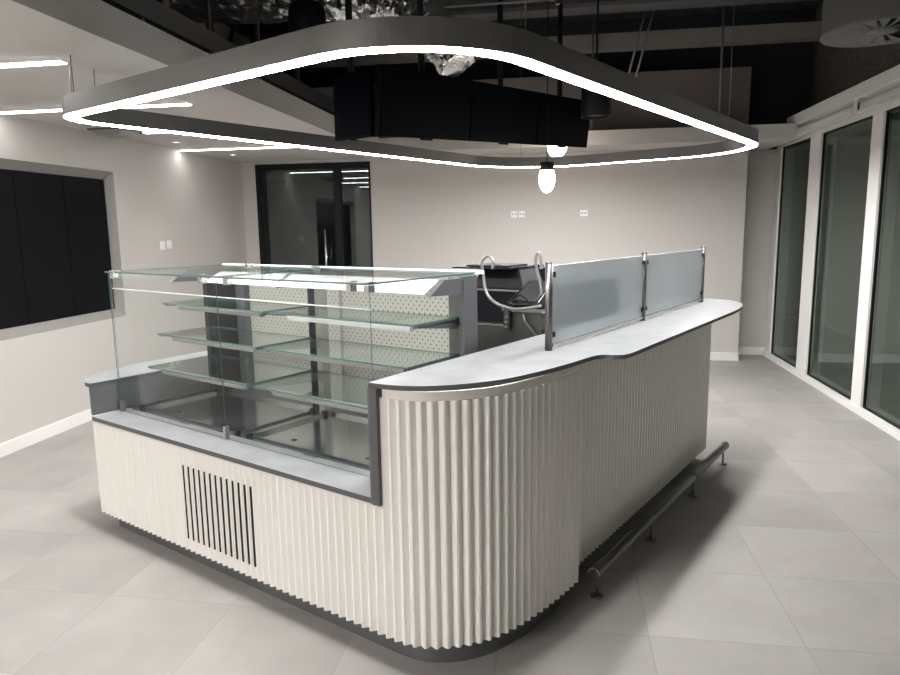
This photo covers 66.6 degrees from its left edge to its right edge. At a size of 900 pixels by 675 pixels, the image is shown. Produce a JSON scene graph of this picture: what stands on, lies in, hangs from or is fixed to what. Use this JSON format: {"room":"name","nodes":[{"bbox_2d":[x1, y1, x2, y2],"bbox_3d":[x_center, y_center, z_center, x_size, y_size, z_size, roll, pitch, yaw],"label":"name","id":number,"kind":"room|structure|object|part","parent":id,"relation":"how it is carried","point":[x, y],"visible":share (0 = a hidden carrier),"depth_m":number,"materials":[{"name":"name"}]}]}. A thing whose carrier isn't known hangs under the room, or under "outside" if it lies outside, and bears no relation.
{"room":"eatery","nodes":[
{"label":"eatery","id":0,"kind":"room"},
{"bbox_2d":[0,0,249,443],"bbox_3d":[-3.494,-0.942,3.558,0.250,3.950,11.350,1,9,9],"label":"wall","id":1,"kind":"structure","parent":0,"point":[194,201],"depth_m":6.36,"materials":[{"name":"grey paint"}]},
{"bbox_2d":[0,169,28,329],"bbox_3d":[-3.270,-0.624,4.873,0.046,1.145,0.516,1,9,9],"label":"wall screen","id":2,"kind":"object","parent":1,"relation":"attached to","point":[13,305],"visible":1,"depth_m":5.02,"materials":[{"name":"black"}]},
{"bbox_2d":[12,170,75,323],"bbox_3d":[-3.189,-0.706,5.379,0.046,1.145,0.516,1,9,9],"label":"window pane","id":3,"kind":"object","parent":1,"relation":"attached to","point":[39,197],"visible":0.93,"depth_m":5.36,"materials":[{"name":"black glass"}]},
{"bbox_2d":[0,409,115,457],"bbox_3d":[-3.380,1.006,3.563,0.014,0.098,10.786,1,9,9],"label":"baseboard","id":4,"kind":"structure","parent":1,"relation":"attached to","point":[8,447],"depth_m":5.25,"materials":[{"name":"white"}]},
{"bbox_2d":[0,158,125,340],"bbox_3d":[-3.176,-0.661,5.095,0.096,1.275,2.160,1,9,9],"label":"screen frame","id":5,"kind":"object","parent":1,"relation":"attached to","point":[9,164],"depth_m":5.78,"materials":[{"name":"grey metal"}]},
{"bbox_2d":[62,175,114,315],"bbox_3d":[-3.109,-0.787,5.885,0.046,1.145,0.516,1,9,9],"label":"window pane","id":6,"kind":"object","parent":1,"relation":"attached to","point":[84,198],"visible":0.93,"depth_m":5.86,"materials":[{"name":"black glass"}]},
{"bbox_2d":[160,241,164,249],"bbox_3d":[-2.850,-0.913,6.802,0.013,0.085,0.075,1,9,9],"label":"light switch","id":7,"kind":"object","parent":1,"relation":"attached to","point":[162,243],"visible":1,"depth_m":6.79,"materials":[{"name":"white plastic"}]},
{"bbox_2d":[167,240,171,248],"bbox_3d":[-2.831,-0.937,6.919,0.013,0.085,0.075,1,9,9],"label":"light switch","id":8,"kind":"object","parent":1,"relation":"attached to","point":[169,243],"visible":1,"depth_m":6.91,"materials":[{"name":"white plastic"}]},
{"bbox_2d":[0,0,378,153],"bbox_3d":[-1.778,-1.323,2.634,0.420,0.158,10.200,1,9,9],"label":"ceiling strip","id":9,"kind":"object","parent":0,"point":[97,35],"visible":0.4,"depth_m":3.31,"materials":[{"name":"grey paint"}]},
{"bbox_2d":[266,168,370,266],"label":"window","id":10,"kind":"structure","parent":0,"point":[300,202],"depth_m":11.71,"materials":[{"name":"grey"}]},
{"bbox_2d":[0,38,797,161],"bbox_3d":[-0.291,-1.403,2.974,6.250,0.150,11.350,1,9,9],"label":"ceiling","id":11,"kind":"structure","parent":0,"point":[29,87],"depth_m":6.81,"materials":[{"name":"grey paint"}]},
{"bbox_2d":[0,107,61,113],"bbox_3d":[-2.839,-1.546,4.647,0.552,0.017,0.144,1,9,9],"label":"recessed light","id":12,"kind":"object","parent":11,"relation":"in","point":[57,109],"depth_m":4.68,"materials":[{"name":"white plastic"}]},
{"bbox_2d":[0,58,67,67],"bbox_3d":[-2.612,-1.364,3.478,1.450,0.017,0.064,1,9,9],"label":"recessed light","id":13,"kind":"object","parent":11,"relation":"in","point":[48,61],"visible":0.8,"depth_m":3.37,"materials":[{"name":"white plastic"}]},
{"bbox_2d":[0,61,66,67],"bbox_3d":[-2.611,-1.358,3.479,1.440,0.005,0.052,1,9,9],"label":"diffuser","id":14,"kind":"object","parent":13,"relation":"attached to","point":[3,64],"depth_m":3.38,"materials":[{"name":"white plastic"}]},
{"bbox_2d":[87,127,142,137],"bbox_3d":[-2.780,-1.696,5.697,0.300,0.050,0.300,1,9,9],"label":"ceiling vent","id":15,"kind":"object","parent":11,"relation":"in","point":[111,132],"visible":0.96,"depth_m":5.60,"materials":[{"name":"grey metal"}]},
{"bbox_3d":[-2.780,-1.715,5.694,0.300,0.012,0.300,1,9,9],"label":"frame","id":16,"kind":"part","parent":15,"relation":"part of","materials":[{"name":"grey metal"}]},
{"bbox_2d":[120,101,192,108],"bbox_3d":[-1.941,-1.536,4.505,0.540,0.017,0.144,1,9,9],"label":"recessed light","id":17,"kind":"object","parent":11,"relation":"in","point":[140,105],"depth_m":4.53,"materials":[{"name":"white plastic"}]},
{"bbox_2d":[142,126,260,133],"bbox_3d":[-2.057,-1.722,5.690,1.050,0.017,0.064,1,9,9],"label":"recessed light","id":18,"kind":"object","parent":11,"relation":"in","point":[145,132],"visible":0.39,"depth_m":5.74,"materials":[{"name":"white"}]},
{"bbox_2d":[143,132,164,133],"bbox_3d":[-2.057,-1.716,5.691,1.040,0.005,0.052,1,9,9],"label":"diffuser","id":19,"kind":"object","parent":18,"relation":"attached to","point":[143,132],"depth_m":5.74,"materials":[{"name":"white plastic"}]},
{"bbox_2d":[179,145,294,150],"bbox_3d":[-2.058,-1.921,6.950,1.450,0.017,0.064,1,9,9],"label":"recessed light","id":20,"kind":"object","parent":11,"relation":"in","point":[281,146],"visible":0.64,"depth_m":6.94,"materials":[{"name":"white plastic"}]},
{"bbox_2d":[0,317,899,674],"bbox_3d":[0.541,0.852,4.869,8.350,0.120,15.200,1,9,9],"label":"floor","id":21,"kind":"structure","parent":0,"point":[785,559],"depth_m":3.03,"materials":[{"name":"tile"}]},
{"bbox_2d":[92,364,581,662],"bbox_3d":[-0.631,0.545,3.278,2.455,1.018,0.982,6,11,36],"label":"counter","id":22,"kind":"object","parent":21,"relation":"on","point":[460,539],"depth_m":2.54,"materials":[{"name":"white wood"}]},
{"bbox_2d":[84,351,209,414],"bbox_3d":[-1.516,0.507,4.329,0.337,0.790,1.601,6,11,36],"label":"countertop","id":23,"kind":"structure","parent":22,"relation":"on","point":[140,389],"depth_m":3.80,"materials":[{"name":"concrete"}]},
{"bbox_3d":[-1.002,0.483,3.053,1.946,0.021,0.200,6,11,36],"label":"sill","id":24,"kind":"part","parent":22,"relation":"part of","materials":[{"name":"concrete"}]},
{"bbox_2d":[104,263,483,476],"bbox_3d":[-0.759,0.056,3.377,1.923,0.787,0.852,6,11,36],"label":"display case","id":25,"kind":"object","parent":22,"relation":"on","point":[294,352],"visible":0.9,"depth_m":3.49,"materials":[{"name":"clear glass"}]},
{"bbox_3d":[-1.586,-0.098,3.802,0.006,0.552,0.562,6,11,36],"label":"pane","id":26,"kind":"part","parent":25,"relation":"part of","materials":[{"name":"clear glass"}]},
{"bbox_3d":[-1.389,0.063,3.325,0.904,0.728,0.004,6,11,36],"label":"pane","id":27,"kind":"part","parent":25,"relation":"part of","materials":[{"name":"clear glass"}]},
{"bbox_3d":[-1.461,-0.348,3.869,0.024,0.070,0.260,6,11,36],"label":"hood arm","id":28,"kind":"part","parent":25,"relation":"part of","materials":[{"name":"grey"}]},
{"bbox_3d":[-1.202,-0.348,3.540,0.912,0.007,0.702,6,11,36],"label":"pane","id":29,"kind":"part","parent":25,"relation":"part of","materials":[{"name":"clear glass"}]},
{"bbox_2d":[139,389,314,435],"bbox_3d":[-1.183,0.385,3.656,0.976,0.032,0.845,1,9,9],"label":"tray","id":30,"kind":"object","parent":25,"relation":"on","point":[259,414],"depth_m":3.63,"materials":[{"name":"silver metal"}]},
{"bbox_2d":[148,354,312,385],"bbox_3d":[-1.169,0.164,3.623,0.830,0.008,0.421,6,11,36],"label":"shelf","id":31,"kind":"object","parent":25,"relation":"attached to","point":[218,381],"depth_m":3.55,"materials":[{"name":"clear glass"}]},
{"bbox_2d":[157,326,310,348],"bbox_3d":[-1.151,-0.008,3.625,0.830,0.008,0.351,6,11,36],"label":"shelf","id":32,"kind":"object","parent":25,"relation":"attached to","point":[177,336],"depth_m":3.57,"materials":[{"name":"clear glass"}]},
{"bbox_2d":[163,298,309,312],"bbox_3d":[-1.141,-0.173,3.617,0.830,0.008,0.306,6,11,36],"label":"shelf","id":33,"kind":"object","parent":25,"relation":"attached to","point":[206,304],"depth_m":3.55,"materials":[{"name":"clear glass"}]},
{"bbox_3d":[-1.250,-0.040,4.205,0.080,0.700,0.060,6,11,36],"label":"post","id":34,"kind":"part","parent":25,"relation":"part of","materials":[{"name":"grey metal"}]},
{"bbox_2d":[208,271,285,285],"bbox_3d":[-1.038,-0.301,3.484,0.540,0.054,0.117,6,11,36],"label":"hood","id":35,"kind":"object","parent":25,"relation":"attached to","point":[280,276],"depth_m":3.43,"materials":[{"name":"white"}]},
{"bbox_3d":[-0.771,-0.280,3.374,0.024,0.070,0.260,6,11,36],"label":"hood arm","id":36,"kind":"part","parent":25,"relation":"part of","materials":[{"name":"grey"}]},
{"bbox_3d":[-0.654,0.136,2.797,0.909,0.728,0.005,6,11,35],"label":"pane","id":37,"kind":"part","parent":25,"relation":"part of","materials":[{"name":"clear glass"}]},
{"bbox_3d":[-0.899,-0.027,3.974,0.760,0.733,0.020,6,11,36],"label":"perforated panel","id":38,"kind":"part","parent":25,"relation":"part of","materials":[{"name":"beige metal"}]},
{"bbox_2d":[246,410,369,469],"bbox_3d":[-0.438,0.458,3.121,1.012,0.032,0.863,1,9,9],"label":"shelf","id":39,"kind":"object","parent":25,"relation":"on","point":[343,438],"depth_m":3.20,"materials":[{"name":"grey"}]},
{"bbox_2d":[253,370,378,409],"bbox_3d":[-0.439,0.236,3.099,0.875,0.008,0.421,6,11,36],"label":"shelf","id":40,"kind":"object","parent":25,"relation":"attached to","point":[292,395],"depth_m":3.08,"materials":[{"name":"clear glass"}]},
{"bbox_3d":[-0.461,-0.274,3.008,0.907,0.007,0.702,6,11,36],"label":"pane","id":41,"kind":"part","parent":25,"relation":"part of","materials":[{"name":"clear glass"}]},
{"bbox_3d":[-0.607,-0.363,3.581,1.865,0.016,0.015,6,11,36],"label":"rail","id":42,"kind":"part","parent":25,"relation":"part of","materials":[{"name":"white metal"}]},
{"bbox_3d":[-0.589,-0.366,3.689,1.700,0.017,0.040,6,11,36],"label":"rail","id":43,"kind":"part","parent":25,"relation":"part of","materials":[{"name":"grey metal"}]},
{"bbox_2d":[275,274,438,294],"bbox_3d":[-0.439,-0.242,3.054,0.900,0.054,0.117,6,11,36],"label":"hood","id":44,"kind":"object","parent":25,"relation":"attached to","point":[422,286],"depth_m":3.02,"materials":[{"name":"white"}]},
{"bbox_2d":[263,338,457,369],"bbox_3d":[-0.420,0.064,3.100,0.875,0.008,0.351,6,11,36],"label":"shelf","id":45,"kind":"object","parent":25,"relation":"attached to","point":[453,353],"depth_m":3.02,"materials":[{"name":"clear glass"}]},
{"bbox_2d":[268,306,457,326],"bbox_3d":[-0.410,-0.101,3.093,0.875,0.008,0.306,6,11,36],"label":"shelf","id":46,"kind":"object","parent":25,"relation":"attached to","point":[293,314],"depth_m":3.01,"materials":[{"name":"clear glass"}]},
{"bbox_3d":[-0.235,0.039,3.498,0.840,0.733,0.020,6,11,36],"label":"perforated panel","id":47,"kind":"part","parent":25,"relation":"part of","materials":[{"name":"beige metal"}]},
{"bbox_3d":[-0.013,-0.205,2.830,0.024,0.070,0.260,6,11,36],"label":"hood arm","id":48,"kind":"part","parent":25,"relation":"part of","materials":[{"name":"grey metal"}]},
{"bbox_3d":[0.083,0.106,2.998,0.024,0.752,0.102,6,11,36],"label":"corner post","id":49,"kind":"part","parent":25,"relation":"part of","materials":[{"name":"grey metal"}]},
{"bbox_3d":[0.181,0.378,2.495,0.858,0.402,0.212,-6,10,-29],"label":"curved panel","id":50,"kind":"part","parent":22,"relation":"part of","materials":[{"name":"white"}]},
{"bbox_2d":[579,323,711,565],"bbox_3d":[0.975,0.439,3.797,0.355,1.017,2.150,6,11,36],"label":"counter","id":51,"kind":"object","parent":21,"relation":"on","point":[644,414],"depth_m":3.46,"materials":[{"name":"painted wood"},{"name":"fluted wood panel"}]},
{"bbox_2d":[368,298,742,390],"bbox_3d":[0.917,-0.041,3.521,0.555,0.017,3.330,6,11,36],"label":"countertop","id":52,"kind":"structure","parent":51,"relation":"on","point":[527,358],"depth_m":2.83,"materials":[{"name":"concrete"}]},
{"bbox_2d":[545,247,705,350],"bbox_3d":[1.061,-0.278,3.763,0.033,0.373,2.231,6,11,36],"label":"screen","id":53,"kind":"object","parent":52,"relation":"on","point":[583,299],"visible":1,"depth_m":3.43,"materials":[{"name":"grey glass"}]},
{"bbox_3d":[0.416,-0.128,2.885,0.031,0.370,0.031,6,11,36],"label":"post","id":54,"kind":"part","parent":53,"relation":"part of","materials":[{"name":"grey metal"}]},
{"bbox_3d":[0.739,-0.207,3.323,0.010,0.334,1.048,6,11,36],"label":"frosted panel","id":55,"kind":"part","parent":53,"relation":"part of","materials":[{"name":"white"}]},
{"bbox_3d":[0.741,-0.038,3.350,0.020,0.014,1.060,6,11,36],"label":"rail","id":56,"kind":"part","parent":53,"relation":"part of","materials":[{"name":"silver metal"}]},
{"bbox_3d":[1.061,-0.277,3.763,0.031,0.370,0.031,6,11,36],"label":"post","id":57,"kind":"part","parent":53,"relation":"part of","materials":[{"name":"grey metal"}]},
{"bbox_3d":[1.386,-0.186,4.228,0.020,0.014,1.060,6,11,36],"label":"rail","id":58,"kind":"part","parent":53,"relation":"part of","materials":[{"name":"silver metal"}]},
{"bbox_3d":[1.384,-0.356,4.202,0.010,0.334,1.048,6,11,36],"label":"frosted panel","id":59,"kind":"part","parent":53,"relation":"part of","materials":[{"name":"white"}]},
{"bbox_3d":[1.707,-0.425,4.641,0.031,0.370,0.031,6,11,36],"label":"post","id":60,"kind":"part","parent":53,"relation":"part of","materials":[{"name":"grey metal"}]},
{"bbox_2d":[587,441,728,599],"bbox_3d":[1.206,0.894,3.695,0.056,0.144,2.077,6,11,36],"label":"rail","id":61,"kind":"object","parent":21,"relation":"on","point":[603,564],"visible":1,"depth_m":3.39,"materials":[{"name":"grey metal"}]},
{"bbox_3d":[0.624,1.050,2.906,0.011,0.093,0.011,6,11,36],"label":"post","id":62,"kind":"part","parent":61,"relation":"part of","materials":[{"name":"grey metal"}]},
{"bbox_3d":[1.002,0.963,3.421,0.011,0.093,0.011,6,11,36],"label":"post","id":63,"kind":"part","parent":61,"relation":"part of","materials":[{"name":"grey metal"}]},
{"bbox_3d":[0.611,0.446,4.259,0.650,0.870,1.640,6,11,36],"label":"countertop","id":64,"kind":"structure","parent":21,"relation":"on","visible":0},
{"bbox_2d":[452,251,544,351],"bbox_3d":[0.328,-0.191,3.698,0.602,0.567,0.438,6,11,36],"label":"chair","id":65,"kind":"object","parent":64,"relation":"on","point":[510,296],"visible":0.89,"depth_m":3.63,"materials":[{"name":"grey metal"}]},
{"bbox_2d":[452,263,534,269],"bbox_3d":[0.245,-0.394,3.767,0.355,0.018,0.310,6,11,36],"label":"tray","id":66,"kind":"object","parent":65,"relation":"on","point":[487,266],"depth_m":3.69,"materials":[{"name":"black metal"}]},
{"bbox_3d":[0.321,-0.181,3.803,0.330,0.177,0.260,6,11,36],"label":"panel","id":67,"kind":"part","parent":65,"relation":"part of","materials":[{"name":"black"}]},
{"bbox_3d":[0.400,-0.008,3.545,0.215,0.253,0.104,6,11,36],"label":"tank","id":68,"kind":"part","parent":65,"relation":"part of","materials":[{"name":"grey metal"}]},
{"bbox_3d":[0.427,-0.240,3.521,0.130,0.085,0.181,6,11,36],"label":"plate","id":69,"kind":"part","parent":65,"relation":"part of","materials":[{"name":"silver metal"}]},
{"bbox_2d":[533,264,544,280],"bbox_3d":[0.523,-0.203,4.090,0.110,0.463,0.110,6,11,36],"label":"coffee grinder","id":70,"kind":"object","parent":64,"relation":"on","point":[541,271],"visible":0.12,"depth_m":4.02,"materials":[{"name":"black"}]},
{"bbox_2d":[241,67,751,351],"bbox_3d":[0.378,-1.377,8.218,5.940,3.240,0.180,1,9,9],"label":"wall","id":71,"kind":"structure","parent":0,"point":[426,215],"depth_m":7.92,"materials":[{"name":"grey paint"}]},
{"bbox_2d":[255,161,372,266],"bbox_3d":[-1.664,-0.952,8.523,1.460,2.365,0.134,1,9,9],"label":"door","id":72,"kind":"structure","parent":71,"relation":"in","point":[260,170],"depth_m":8.42,"materials":[{"name":"black"}]},
{"bbox_3d":[-1.518,-0.925,8.486,0.027,0.820,0.098,1,9,9],"label":"handle","id":73,"kind":"part","parent":72,"relation":"part of","materials":[{"name":"silver metal"}]},
{"bbox_2d":[511,211,516,216],"bbox_3d":[0.752,-1.447,8.049,0.070,0.070,0.011,1,9,9],"label":"wall socket","id":74,"kind":"object","parent":71,"relation":"attached to","point":[513,213],"visible":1,"depth_m":8.05,"materials":[{"name":"white plastic"}]},
{"bbox_2d":[519,211,524,216],"bbox_3d":[0.841,-1.446,8.035,0.070,0.070,0.011,1,9,9],"label":"wall socket","id":75,"kind":"object","parent":71,"relation":"attached to","point":[521,213],"visible":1,"depth_m":8.03,"materials":[{"name":"white plastic"}]},
{"bbox_2d":[580,210,587,215],"bbox_3d":[1.547,-1.438,7.924,0.085,0.070,0.011,1,9,9],"label":"wall socket","id":76,"kind":"object","parent":71,"relation":"attached to","point":[582,212],"visible":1,"depth_m":7.92,"materials":[{"name":"white plastic"}]},
{"bbox_2d":[710,347,764,360],"bbox_3d":[0.619,0.161,8.532,6.350,0.098,0.414,1,9,9],"label":"baseboard","id":77,"kind":"structure","parent":71,"relation":"attached to","point":[717,356],"depth_m":7.94,"materials":[{"name":"white"}]},
{"bbox_2d":[223,0,822,40],"bbox_3d":[0.052,-2.925,2.803,7.350,0.100,11.600,1,9,9],"label":"ceiling","id":78,"kind":"structure","parent":0,"point":[266,31],"depth_m":7.81,"materials":[{"name":"black paint"}]},
{"bbox_2d":[157,0,276,43],"bbox_3d":[-2.192,-2.592,5.674,0.050,1.390,3.825,1,9,9],"label":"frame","id":79,"kind":"object","parent":78,"relation":"attached to","point":[251,26],"visible":0.06,"depth_m":6.89,"materials":[{"name":"black metal"}]},
{"bbox_2d":[101,0,333,115],"bbox_3d":[-1.769,-2.501,5.058,0.080,1.390,7.100,1,9,9],"label":"channel","id":80,"kind":"object","parent":78,"relation":"hanging from","point":[154,13],"visible":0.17,"depth_m":4.89,"materials":[{"name":"grey metal"}]},
{"bbox_2d":[288,0,327,64],"bbox_3d":[-0.888,-2.393,4.166,0.230,1.350,0.230,1,9,9],"label":"pendant","id":81,"kind":"object","parent":78,"relation":"hanging from","point":[302,14],"visible":0.38,"depth_m":4.14,"materials":[{"name":"black metal"}]},
{"bbox_2d":[169,0,474,76],"bbox_3d":[-0.951,-2.323,5.142,2.430,0.883,0.484,2,9,17],"label":"duct","id":82,"kind":"object","parent":78,"relation":"hanging from","point":[222,11],"visible":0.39,"depth_m":5.09,"materials":[{"name":"silver metal"}]},
{"bbox_2d":[333,0,375,140],"bbox_3d":[-0.612,-2.171,4.281,0.320,1.832,0.093,6,11,36],"label":"screen","id":83,"kind":"object","parent":78,"relation":"hanging from","point":[353,93],"visible":1,"depth_m":4.34,"materials":[{"name":"black"}]},
{"bbox_3d":[-0.613,-1.473,4.377,0.320,0.400,0.046,6,11,36],"label":"casing","id":84,"kind":"part","parent":83,"relation":"part of","materials":[{"name":"black plastic"}]},
{"bbox_2d":[61,0,758,167],"bbox_3d":[0.277,-2.183,4.271,2.538,1.831,4.422,6,11,36],"label":"ring light","id":85,"kind":"object","parent":78,"relation":"hanging from","point":[101,104],"visible":0.98,"depth_m":2.81,"materials":[{"name":"silver metal"}]},
{"bbox_2d":[374,0,471,140],"bbox_3d":[-0.171,-2.221,4.511,0.112,1.819,0.994,6,11,36],"label":"screen","id":86,"kind":"object","parent":78,"relation":"hanging from","point":[409,103],"visible":1,"depth_m":4.53,"materials":[{"name":"black"}]},
{"bbox_3d":[-0.159,-1.557,4.614,0.046,0.420,0.972,15,20,34],"label":"casing","id":87,"kind":"part","parent":86,"relation":"part of","materials":[{"name":"black plastic"}]},
{"bbox_2d":[443,0,553,7],"bbox_3d":[0.266,-2.846,5.037,1.300,0.760,0.020,1,9,9],"label":"conduit","id":88,"kind":"object","parent":78,"relation":"hanging from","point":[513,1],"visible":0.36,"depth_m":5.08,"materials":[{"name":"grey metal"}]},
{"bbox_2d":[469,0,539,144],"bbox_3d":[0.415,-2.379,5.279,0.112,1.762,0.994,6,11,36],"label":"screen","id":89,"kind":"object","parent":78,"relation":"hanging from","point":[503,115],"visible":0.91,"depth_m":5.31,"materials":[{"name":"black"}]},
{"bbox_3d":[0.426,-1.744,5.378,0.046,0.420,0.972,15,20,34],"label":"casing","id":90,"kind":"part","parent":89,"relation":"part of","materials":[{"name":"black plastic"}]},
{"bbox_2d":[539,1,554,192],"bbox_3d":[0.793,-2.251,5.561,0.135,2.115,0.135,1,9,9],"label":"globe pendant","id":91,"kind":"object","parent":78,"relation":"hanging from","point":[546,175],"visible":1,"depth_m":5.65,"materials":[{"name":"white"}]},
{"bbox_3d":[0.807,-1.323,5.708,0.135,0.235,0.135,1,9,9],"label":"globe","id":92,"kind":"part","parent":91,"relation":"part of"},
{"bbox_3d":[0.792,-2.377,5.541,0.008,1.860,0.007,-7,11,-35],"label":"cord","id":93,"kind":"part","parent":91,"relation":"part of","materials":[{"name":"black plastic"}]},
{"bbox_2d":[287,21,821,69],"bbox_3d":[0.686,-3.171,7.517,6.730,0.155,0.170,1,9,9],"label":"beam","id":94,"kind":"structure","parent":78,"relation":"attached to","point":[794,32],"depth_m":7.20,"materials":[{"name":"black metal"}]},
{"bbox_2d":[548,146,566,156],"bbox_3d":[1.059,-2.643,6.737,0.210,1.715,0.210,1,9,9],"label":"globe pendant","id":95,"kind":"object","parent":78,"relation":"hanging from","point":[554,151],"visible":0.17,"depth_m":6.80,"materials":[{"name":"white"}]},
{"bbox_2d":[554,0,562,4],"bbox_3d":[0.711,-2.675,4.476,0.060,0.935,0.065,1,9,9],"label":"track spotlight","id":96,"kind":"object","parent":78,"relation":"hanging from","point":[558,2],"visible":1,"depth_m":4.54,"materials":[{"name":"black"}]},
{"bbox_2d":[535,2,589,147],"bbox_3d":[1.001,-2.538,6.047,0.112,1.706,0.994,6,11,36],"label":"screen","id":97,"kind":"object","parent":78,"relation":"hanging from","point":[566,127],"visible":0.82,"depth_m":6.05,"materials":[{"name":"black"}]},
{"bbox_3d":[1.012,-1.930,6.141,0.046,0.420,0.972,15,20,34],"label":"casing","id":98,"kind":"part","parent":97,"relation":"part of","materials":[{"name":"black plastic"}]},
{"bbox_2d":[590,0,594,130],"bbox_3d":[1.498,-2.881,7.193,0.023,1.400,0.023,1,9,9],"label":"rod","id":99,"kind":"object","parent":78,"relation":"hanging from","point":[593,15],"visible":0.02,"depth_m":7.15,"materials":[{"name":"grey metal"}]},
{"bbox_2d":[581,0,610,119],"bbox_3d":[1.236,-2.610,5.741,0.250,1.475,0.250,1,9,9],"label":"pendant","id":100,"kind":"object","parent":78,"relation":"hanging from","point":[594,105],"visible":0.61,"depth_m":5.74,"materials":[{"name":"black metal"}]},
{"bbox_3d":[1.244,-2.042,5.831,0.250,0.325,0.250,1,9,9],"label":"lamp shade","id":101,"kind":"part","parent":100,"relation":"part of","materials":[{"name":"black metal"}]},
{"bbox_3d":[1.233,-2.770,5.715,0.018,1.150,0.018,-3,9,-13],"label":"rod","id":102,"kind":"part","parent":100,"relation":"part of","materials":[{"name":"black metal"}]},
{"bbox_2d":[628,11,653,76],"bbox_3d":[1.972,-3.108,6.979,0.322,0.906,0.023,1,9,9],"label":"strut","id":103,"kind":"object","parent":78,"relation":"attached to","point":[644,13],"visible":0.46,"depth_m":6.99,"materials":[{"name":"grey metal"}]},
{"bbox_2d":[718,6,724,112],"bbox_3d":[2.772,-2.868,6.992,0.023,1.400,0.023,1,9,9],"label":"rod","id":104,"kind":"object","parent":78,"relation":"hanging from","point":[723,11],"visible":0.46,"depth_m":6.99,"materials":[{"name":"grey metal"}]},
{"bbox_2d":[819,0,899,47],"bbox_3d":[2.197,-2.267,3.387,0.570,1.445,0.570,1,9,9],"label":"ceiling vent","id":105,"kind":"object","parent":78,"relation":"in","point":[845,23],"visible":1,"depth_m":3.44,"materials":[{"name":"grey"}]},
{"bbox_2d":[282,8,841,150],"bbox_3d":[0.908,-2.991,8.423,7.290,1.550,0.150,1,9,9],"label":"wall","id":106,"kind":"structure","parent":0,"point":[781,73],"depth_m":7.96,"materials":[{"name":"grey"}]},
{"bbox_2d":[335,0,815,21],"bbox_3d":[1.181,-3.250,6.800,4.750,0.040,0.250,1,9,9],"label":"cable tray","id":107,"kind":"object","parent":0,"point":[620,6],"visible":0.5,"depth_m":6.71,"materials":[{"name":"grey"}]},
{"bbox_2d":[738,149,775,346],"bbox_3d":[3.504,-0.973,8.067,0.530,2.400,0.370,1,9,9],"label":"wall","id":108,"kind":"structure","parent":0,"point":[761,163],"depth_m":8.07,"materials":[{"name":"grey paint"}]},
{"bbox_2d":[771,138,810,367],"bbox_3d":[3.700,-0.901,7.417,0.038,2.345,0.920,1,9,9],"label":"window","id":109,"kind":"structure","parent":108,"relation":"in","point":[808,139],"depth_m":7.82,"materials":[{"name":"black metal"}]},
{"bbox_2d":[762,351,899,440],"bbox_3d":[2.970,1.059,2.773,0.175,0.055,11.200,1,9,9],"label":"sill","id":110,"kind":"structure","parent":108,"relation":"attached to","point":[873,419],"depth_m":6.05,"materials":[{"name":"white"}]},
{"bbox_2d":[765,110,899,407],"bbox_3d":[2.966,-0.126,2.583,0.148,2.345,11.200,1,9,9],"label":"window frame","id":111,"kind":"structure","parent":108,"relation":"attached to","point":[879,119],"depth_m":6.56,"materials":[{"name":"white metal"}]},
{"bbox_2d":[807,115,872,399],"bbox_3d":[3.500,-0.699,6.159,0.038,2.345,1.100,1,9,9],"label":"window","id":112,"kind":"structure","parent":108,"relation":"in","point":[825,135],"depth_m":6.63,"materials":[{"name":"black metal"}]},
{"bbox_2d":[796,100,864,138],"bbox_3d":[3.434,-1.986,6.321,0.104,0.123,1.580,1,9,9],"label":"roller blind","id":113,"kind":"object","parent":112,"relation":"attached to","point":[849,112],"visible":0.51,"depth_m":6.07,"materials":[{"name":"white"}]},
{"bbox_2d":[862,106,899,429],"bbox_3d":[3.296,-0.493,4.876,0.038,2.345,1.150,1,9,9],"label":"window","id":114,"kind":"structure","parent":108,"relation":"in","point":[889,114],"depth_m":5.40,"materials":[{"name":"black metal"}]},
{"bbox_2d":[810,3,899,106],"bbox_3d":[3.342,-2.175,2.271,0.170,1.310,11.350,1,9,9],"label":"wall","id":115,"kind":"structure","parent":0,"point":[836,70],"depth_m":6.97,"materials":[{"name":"black paint"}]},
{"bbox_2d":[777,99,899,148],"bbox_3d":[3.070,-1.401,2.362,0.379,0.240,11.200,1,9,9],"label":"trim","id":116,"kind":"structure","parent":115,"relation":"attached to","point":[865,126],"depth_m":6.27,"materials":[{"name":"white metal"}]},
{"label":"outside","id":117,"kind":"structure","parent":0,"visible":0},
{"bbox_2d":[782,318,899,419],"bbox_3d":[4.022,0.833,4.312,1.300,0.030,14.600,1,9,9],"label":"ground","id":118,"kind":"structure","parent":117,"point":[838,349],"depth_m":7.68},
{"bbox_3d":[-0.069,-0.661,-1.735,4.330,0.150,2.000,1,9,9],"label":"ceiling","id":119,"kind":"structure","parent":0,"visible":0},
{"bbox_2d":[787,64,899,126],"bbox_3d":[2.759,-1.412,2.030,0.130,0.105,10.460,1,9,9],"label":"trim","id":120,"kind":"structure","parent":119,"relation":"attached to","point":[887,80],"depth_m":5.62,"materials":[{"name":"white paint"}]},
{"bbox_2d":[857,86,899,113],"bbox_3d":[3.183,-1.732,4.741,0.104,0.123,1.540,1,9,9],"label":"roller blind","id":121,"kind":"object","parent":120,"relation":"attached to","point":[864,105],"visible":1,"depth_m":5.15,"materials":[{"name":"white"}]}
]}

